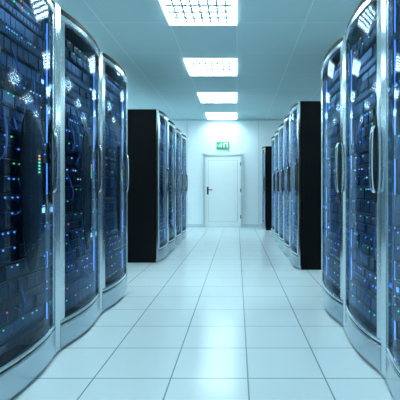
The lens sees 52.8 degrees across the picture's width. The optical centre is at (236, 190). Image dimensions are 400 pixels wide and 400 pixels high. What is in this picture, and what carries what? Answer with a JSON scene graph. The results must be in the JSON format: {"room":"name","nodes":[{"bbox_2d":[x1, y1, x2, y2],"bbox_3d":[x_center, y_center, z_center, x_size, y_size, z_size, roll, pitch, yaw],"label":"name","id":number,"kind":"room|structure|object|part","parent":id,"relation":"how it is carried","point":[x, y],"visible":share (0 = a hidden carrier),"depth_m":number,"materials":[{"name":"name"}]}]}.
{"room":"server room","nodes":[
{"label":"server room","id":0,"kind":"room"},
{"bbox_2d":[10,227,394,399],"bbox_3d":[-0.200,1.080,4.200,7.000,0.100,14.600,0,0,0],"label":"floor","id":1,"kind":"structure","parent":0,"point":[226,314],"depth_m":2.77,"materials":[{"name":"tile"}]},
{"bbox_2d":[0,0,57,399],"bbox_3d":[-1.587,-0.070,2.120,1.007,2.200,0.800,0,0,0],"label":"rack","id":2,"kind":"object","parent":1,"relation":"on","point":[28,28],"visible":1,"depth_m":2.17,"materials":[{"name":"glass"}]},
{"bbox_2d":[58,6,102,350],"bbox_3d":[-1.587,-0.070,2.920,1.007,2.200,0.800,0,0,0],"label":"rack","id":3,"kind":"object","parent":1,"relation":"on","point":[80,164],"visible":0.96,"depth_m":2.89,"materials":[{"name":"black paint"}]},
{"bbox_2d":[101,50,128,311],"bbox_3d":[-1.587,-0.070,3.720,1.007,2.200,0.800,0,0,0],"label":"rack","id":4,"kind":"object","parent":1,"relation":"on","point":[115,159],"visible":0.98,"depth_m":3.71,"materials":[{"name":"black paint"}]},
{"bbox_2d":[127,109,168,262],"bbox_3d":[-1.587,-0.070,6.120,1.007,2.200,0.800,0,0,0],"label":"rack","id":5,"kind":"object","parent":1,"relation":"on","point":[147,129],"visible":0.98,"depth_m":5.72,"materials":[{"name":"black metal"}]},
{"bbox_3d":[-1.125,-0.080,6.120,0.083,2.180,0.800,0,0,0],"label":"chrome trim","id":6,"kind":"part","parent":5,"relation":"part of","materials":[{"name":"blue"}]},
{"bbox_2d":[168,120,176,251],"bbox_3d":[-1.587,-0.070,6.920,1.007,2.200,0.800,0,0,0],"label":"rack","id":7,"kind":"object","parent":1,"relation":"on","point":[171,126],"visible":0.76,"depth_m":6.98,"materials":[{"name":"black paint"}]},
{"bbox_2d":[175,127,182,245],"bbox_3d":[-1.587,-0.070,7.720,1.007,2.200,0.800,0,0,0],"label":"rack","id":8,"kind":"object","parent":1,"relation":"on","point":[178,235],"visible":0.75,"depth_m":7.79,"materials":[{"name":"black paint"}]},
{"bbox_2d":[181,133,187,239],"bbox_3d":[-1.587,-0.070,8.520,1.007,2.200,0.800,0,0,0],"label":"rack","id":9,"kind":"object","parent":1,"relation":"on","point":[183,137],"visible":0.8,"depth_m":8.59,"materials":[{"name":"black paint"}]},
{"bbox_2d":[262,146,271,229],"bbox_3d":[1.177,-0.070,10.850,1.007,2.200,0.800,0,0,0],"label":"rack","id":10,"kind":"object","parent":1,"relation":"on","point":[266,150],"visible":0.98,"depth_m":10.45,"materials":[{"name":"black metal"}]},
{"bbox_3d":[0.715,-0.080,10.850,0.083,2.180,0.800,0,0,0],"label":"chrome trim","id":11,"kind":"part","parent":10,"relation":"part of","materials":[{"name":"white metal"}]},
{"bbox_2d":[271,136,274,237],"bbox_3d":[1.257,-0.070,8.800,1.007,2.200,0.800,0,0,0],"label":"rack","id":12,"kind":"object","parent":1,"relation":"on","point":[273,137],"visible":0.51,"depth_m":8.85,"materials":[{"name":"black paint"}]},
{"bbox_2d":[274,130,278,242],"bbox_3d":[1.257,-0.070,8.000,1.007,2.200,0.800,0,0,0],"label":"rack","id":13,"kind":"object","parent":1,"relation":"on","point":[276,233],"visible":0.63,"depth_m":8.06,"materials":[{"name":"black paint"}]},
{"bbox_2d":[278,123,283,248],"bbox_3d":[1.257,-0.070,7.200,1.007,2.200,0.800,0,0,0],"label":"rack","id":14,"kind":"object","parent":1,"relation":"on","point":[281,127],"visible":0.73,"depth_m":7.36,"materials":[{"name":"black paint"}]},
{"bbox_2d":[283,114,289,257],"bbox_3d":[1.257,-0.070,6.400,1.007,2.200,0.800,0,0,0],"label":"rack","id":15,"kind":"object","parent":1,"relation":"on","point":[286,245],"visible":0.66,"depth_m":6.56,"materials":[{"name":"silver metal"}]},
{"bbox_2d":[290,101,320,269],"bbox_3d":[1.257,-0.070,5.600,1.007,2.200,0.800,0,0,0],"label":"rack","id":16,"kind":"object","parent":1,"relation":"on","point":[305,116],"visible":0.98,"depth_m":5.20,"materials":[{"name":"black metal"}]},
{"bbox_3d":[0.795,-0.080,5.600,0.083,2.180,0.800,0,0,0],"label":"chrome trim","id":17,"kind":"part","parent":16,"relation":"part of","materials":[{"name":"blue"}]},
{"bbox_2d":[321,35,343,325],"bbox_3d":[1.257,-0.070,3.380,1.007,2.200,0.800,0,0,0],"label":"rack","id":18,"kind":"object","parent":1,"relation":"on","point":[332,70],"visible":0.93,"depth_m":3.44,"materials":[{"name":"black paint"}]},
{"bbox_2d":[344,0,382,374],"bbox_3d":[1.257,-0.070,2.580,1.007,2.200,0.800,0,0,0],"label":"rack","id":19,"kind":"object","parent":1,"relation":"on","point":[363,36],"visible":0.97,"depth_m":2.59,"materials":[{"name":"black paint"}]},
{"bbox_2d":[383,0,399,399],"bbox_3d":[1.257,-0.070,1.780,1.007,2.200,0.800,0,0,0],"label":"rack","id":20,"kind":"object","parent":1,"relation":"on","point":[391,8],"visible":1,"depth_m":2.10,"materials":[{"name":"black paint"}]},
{"bbox_2d":[54,0,360,118],"bbox_3d":[-0.200,-2.090,4.200,7.000,0.100,14.600,0,0,0],"label":"ceiling","id":21,"kind":"structure","parent":0,"point":[280,47],"depth_m":5.73,"materials":[{"name":"paint"}]},
{"bbox_2d":[159,0,236,25],"bbox_3d":[-0.410,-2.022,4.435,0.820,0.035,0.830,0,0,0],"label":"ceiling light","id":22,"kind":"object","parent":21,"relation":"in","point":[177,12],"depth_m":4.52,"materials":[{"name":"white plastic"}]},
{"bbox_2d":[184,58,236,75],"bbox_3d":[-0.410,-2.022,6.565,0.820,0.035,0.830,0,0,0],"label":"ceiling light","id":23,"kind":"object","parent":21,"relation":"in","point":[195,66],"depth_m":6.48,"materials":[{"name":"white plastic"}]},
{"bbox_2d":[197,92,236,102],"bbox_3d":[-0.410,-2.022,8.695,0.820,0.035,0.830,0,0,0],"label":"ceiling light","id":24,"kind":"object","parent":21,"relation":"in","point":[205,97],"depth_m":8.63,"materials":[{"name":"white plastic"}]},
{"bbox_2d":[205,113,236,119],"bbox_3d":[-0.410,-2.022,10.825,0.820,0.035,0.830,0,0,0],"label":"ceiling light","id":25,"kind":"object","parent":21,"relation":"in","point":[210,116],"depth_m":10.87,"materials":[{"name":"white plastic"}]},
{"bbox_2d":[172,121,283,223],"bbox_3d":[-0.200,-0.505,11.450,6.800,3.070,0.100,0,0,0],"label":"wall","id":26,"kind":"structure","parent":0,"point":[247,138],"depth_m":11.40,"materials":[{"name":"white paint"}]},
{"bbox_2d":[186,224,202,226],"bbox_3d":[-2.290,0.985,11.393,2.620,0.090,0.015,0,0,0],"label":"baseboard","id":27,"kind":"structure","parent":26,"relation":"attached to","point":[187,225],"depth_m":11.38,"materials":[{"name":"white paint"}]},
{"bbox_2d":[216,142,228,148],"bbox_3d":[-0.400,-1.300,11.371,0.368,0.189,0.057,0,0,0],"label":"exit sign","id":28,"kind":"object","parent":26,"relation":"attached to","point":[219,145],"visible":1,"depth_m":11.35,"materials":[{"name":"green plastic"}]},
{"bbox_2d":[203,154,242,226],"bbox_3d":[-0.400,-0.015,11.350,1.140,2.090,0.100,0,0,0],"label":"door","id":29,"kind":"structure","parent":26,"relation":"in","point":[204,155],"depth_m":11.34,"materials":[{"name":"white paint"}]},
{"bbox_2d":[205,156,240,226],"bbox_3d":[-0.400,0.016,11.380,1.000,2.012,0.035,0,0,0],"label":"door leaf","id":30,"kind":"structure","parent":29,"relation":"attached to","point":[222,173],"depth_m":11.37,"materials":[{"name":"white paint"}]},
{"bbox_2d":[168,119,283,120],"bbox_3d":[-0.200,-2.020,11.385,6.800,0.040,0.030,0,0,0],"label":"crown molding","id":31,"kind":"structure","parent":26,"relation":"attached to","point":[168,119],"depth_m":11.37,"materials":[{"name":"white paint"}]},
{"bbox_2d":[243,224,261,226],"bbox_3d":[1.690,0.985,11.393,3.020,0.090,0.015,0,0,0],"label":"baseboard","id":32,"kind":"structure","parent":26,"relation":"attached to","point":[244,225],"depth_m":11.38,"materials":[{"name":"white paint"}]}
]}

